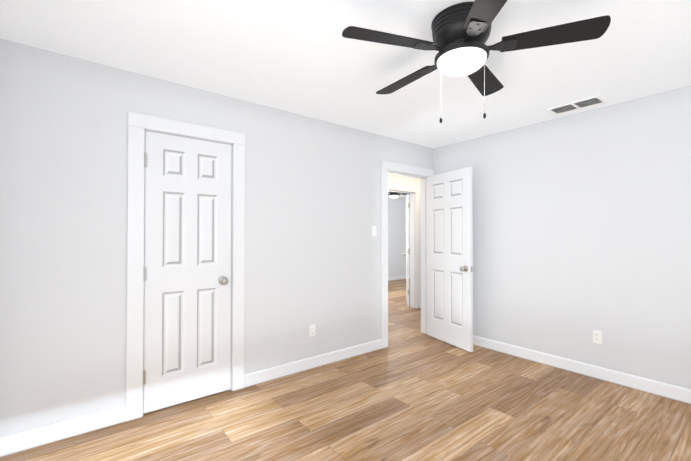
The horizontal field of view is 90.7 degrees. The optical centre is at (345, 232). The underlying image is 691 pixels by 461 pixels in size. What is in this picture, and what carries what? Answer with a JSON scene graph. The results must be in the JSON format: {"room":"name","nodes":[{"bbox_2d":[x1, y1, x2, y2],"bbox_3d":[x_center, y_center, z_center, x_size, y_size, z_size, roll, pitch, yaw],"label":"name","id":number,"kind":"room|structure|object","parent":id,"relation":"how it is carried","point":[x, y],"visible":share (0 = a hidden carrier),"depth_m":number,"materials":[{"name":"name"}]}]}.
{"room":"empty bedroom","nodes":[
{"label":"empty bedroom","id":0,"kind":"room"},
{"bbox_2d":[0,39,432,436],"bbox_3d":[1.141,0.113,4.564,8.550,2.440,0.120,1,-1,-38],"label":"wall","id":1,"kind":"structure","parent":0,"point":[312,216],"depth_m":2.34,"materials":[{"name":"paint"}]},
{"bbox_2d":[0,405,125,456],"bbox_3d":[-1.801,1.252,2.144,0.710,0.108,0.013,1,-1,-38],"label":"baseboard","id":2,"kind":"structure","parent":1,"relation":"attached to","point":[28,439],"depth_m":2.14,"materials":[{"name":"paint"}]},
{"bbox_2d":[126,111,244,421],"bbox_3d":[-1.232,0.281,2.689,0.669,2.063,0.120,1,-1,-38],"label":"door frame","id":3,"kind":"structure","parent":1,"relation":"attached to","point":[231,235],"depth_m":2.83,"materials":[{"name":"paint"}]},
{"bbox_2d":[143,131,231,412],"bbox_3d":[-1.192,0.284,2.628,0.642,2.030,0.102,1,-1,-38],"label":"closet door","id":4,"kind":"structure","parent":1,"relation":"in","point":[187,281],"depth_m":2.62,"materials":[{"name":"paint"}]},
{"bbox_2d":[309,324,314,336],"bbox_3d":[-0.321,0.959,3.319,0.070,0.115,0.007,1,-1,-38],"label":"outlet","id":5,"kind":"object","parent":1,"relation":"attached to","point":[311,330],"visible":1,"depth_m":3.31,"materials":[{"name":"white plastic"}]},
{"bbox_2d":[244,339,381,387],"bbox_3d":[-0.225,1.266,3.387,1.614,0.108,0.013,1,-1,-38],"label":"baseboard","id":6,"kind":"structure","parent":1,"relation":"attached to","point":[267,374],"depth_m":3.27,"materials":[{"name":"paint"}]},
{"bbox_2d":[372,226,375,235],"bbox_3d":[0.325,-0.010,3.835,0.070,0.115,0.016,1,-1,-38],"label":"light switch","id":7,"kind":"object","parent":1,"relation":"attached to","point":[373,230],"visible":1,"depth_m":3.83,"materials":[{"name":"white plastic"}]},
{"bbox_2d":[381,160,433,348],"bbox_3d":[0.750,0.254,4.241,0.961,2.151,0.140,1,-1,-38],"label":"door frame","id":8,"kind":"structure","parent":1,"relation":"attached to","point":[386,166],"depth_m":3.97,"materials":[{"name":"paint"}]},
{"bbox_2d":[426,167,473,351],"bbox_3d":[1.219,0.301,4.085,0.169,2.030,0.764,0,-1,-25],"label":"hall door","id":9,"kind":"structure","parent":1,"relation":"in","point":[449,253],"depth_m":4.02,"materials":[{"name":"paint"}]},
{"bbox_2d":[0,278,690,460],"bbox_3d":[1.071,1.385,4.735,9.030,0.100,8.320,1,-1,-38],"label":"floor","id":10,"kind":"structure","parent":0,"point":[411,392],"depth_m":2.40,"materials":[{"name":"brown wood"}]},
{"bbox_2d":[0,0,690,197],"bbox_3d":[1.071,-1.154,4.764,9.030,0.100,8.320,1,-1,-38],"label":"ceiling","id":11,"kind":"structure","parent":0,"point":[304,58],"depth_m":2.18,"materials":[{"name":"white paint"}]},
{"bbox_2d":[388,191,409,198],"bbox_3d":[1.113,-0.928,7.978,1.239,0.280,1.268,1,-1,-38],"label":"ceiling fan","id":12,"kind":"object","parent":11,"relation":"hanging from","point":[393,195],"visible":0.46,"depth_m":7.93,"materials":[{"name":"black"}]},
{"bbox_2d":[342,0,610,122],"bbox_3d":[0.607,-0.854,1.872,1.268,0.566,1.239,1,-1,-38],"label":"ceiling fan","id":13,"kind":"object","parent":11,"relation":"hanging from","point":[461,33],"visible":1,"depth_m":1.73,"materials":[{"name":"black painted metal"},{"name":"dark wood blades"},{"name":"frosted glass"}]},
{"bbox_2d":[547,96,605,114],"bbox_3d":[2.045,-1.120,3.029,0.215,0.009,0.390,1,-1,-38],"label":"ceiling vent","id":14,"kind":"object","parent":11,"relation":"in","point":[580,104],"visible":0.98,"depth_m":3.02,"materials":[{"name":"white metal"}]},
{"bbox_2d":[388,196,409,276],"bbox_3d":[0.279,0.166,9.118,4.260,2.440,0.120,1,-1,-38],"label":"wall","id":15,"kind":"structure","parent":0,"point":[396,235],"depth_m":10.02,"materials":[{"name":"paint"}]},
{"bbox_2d":[388,275,409,280],"bbox_3d":[0.367,1.331,9.090,4.140,0.108,0.013,1,-1,-38],"label":"baseboard","id":16,"kind":"structure","parent":15,"relation":"attached to","point":[397,277],"depth_m":9.99,"materials":[{"name":"paint"}]},
{"bbox_2d":[388,173,420,300],"bbox_3d":[1.213,0.131,6.111,6.520,2.440,0.120,1,-1,-38],"label":"wall","id":17,"kind":"structure","parent":0,"point":[403,180],"depth_m":5.96,"materials":[{"name":"paint"}]},
{"bbox_2d":[388,183,419,308],"bbox_3d":[0.905,0.273,5.853,0.972,2.151,0.140,1,-1,-38],"label":"door frame","id":18,"kind":"structure","parent":17,"relation":"attached to","point":[415,190],"depth_m":6.07,"materials":[{"name":"paint"}]},
{"bbox_2d":[403,194,409,306],"bbox_3d":[1.187,0.329,6.520,0.169,2.030,0.769,0,-1,9],"label":"door","id":19,"kind":"structure","parent":17,"relation":"in","point":[407,254],"depth_m":6.16,"materials":[{"name":"paint"}]},
{"bbox_2d":[433,85,690,388],"bbox_3d":[2.361,0.096,3.074,0.120,2.440,3.730,1,-1,-38],"label":"wall","id":20,"kind":"structure","parent":0,"point":[581,226],"depth_m":3.12,"materials":[{"name":"paint"}]},
{"bbox_2d":[473,335,690,403],"bbox_3d":[2.272,1.262,3.067,0.013,0.108,3.610,1,-1,-38],"label":"baseboard","id":21,"kind":"structure","parent":20,"relation":"attached to","point":[674,392],"depth_m":3.09,"materials":[{"name":"paint"}]},
{"bbox_2d":[593,330,601,343],"bbox_3d":[2.271,0.947,3.076,0.007,0.115,0.070,1,-1,-38],"label":"outlet","id":22,"kind":"object","parent":20,"relation":"attached to","point":[597,336],"visible":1,"depth_m":3.07,"materials":[{"name":"white plastic"}]}
]}

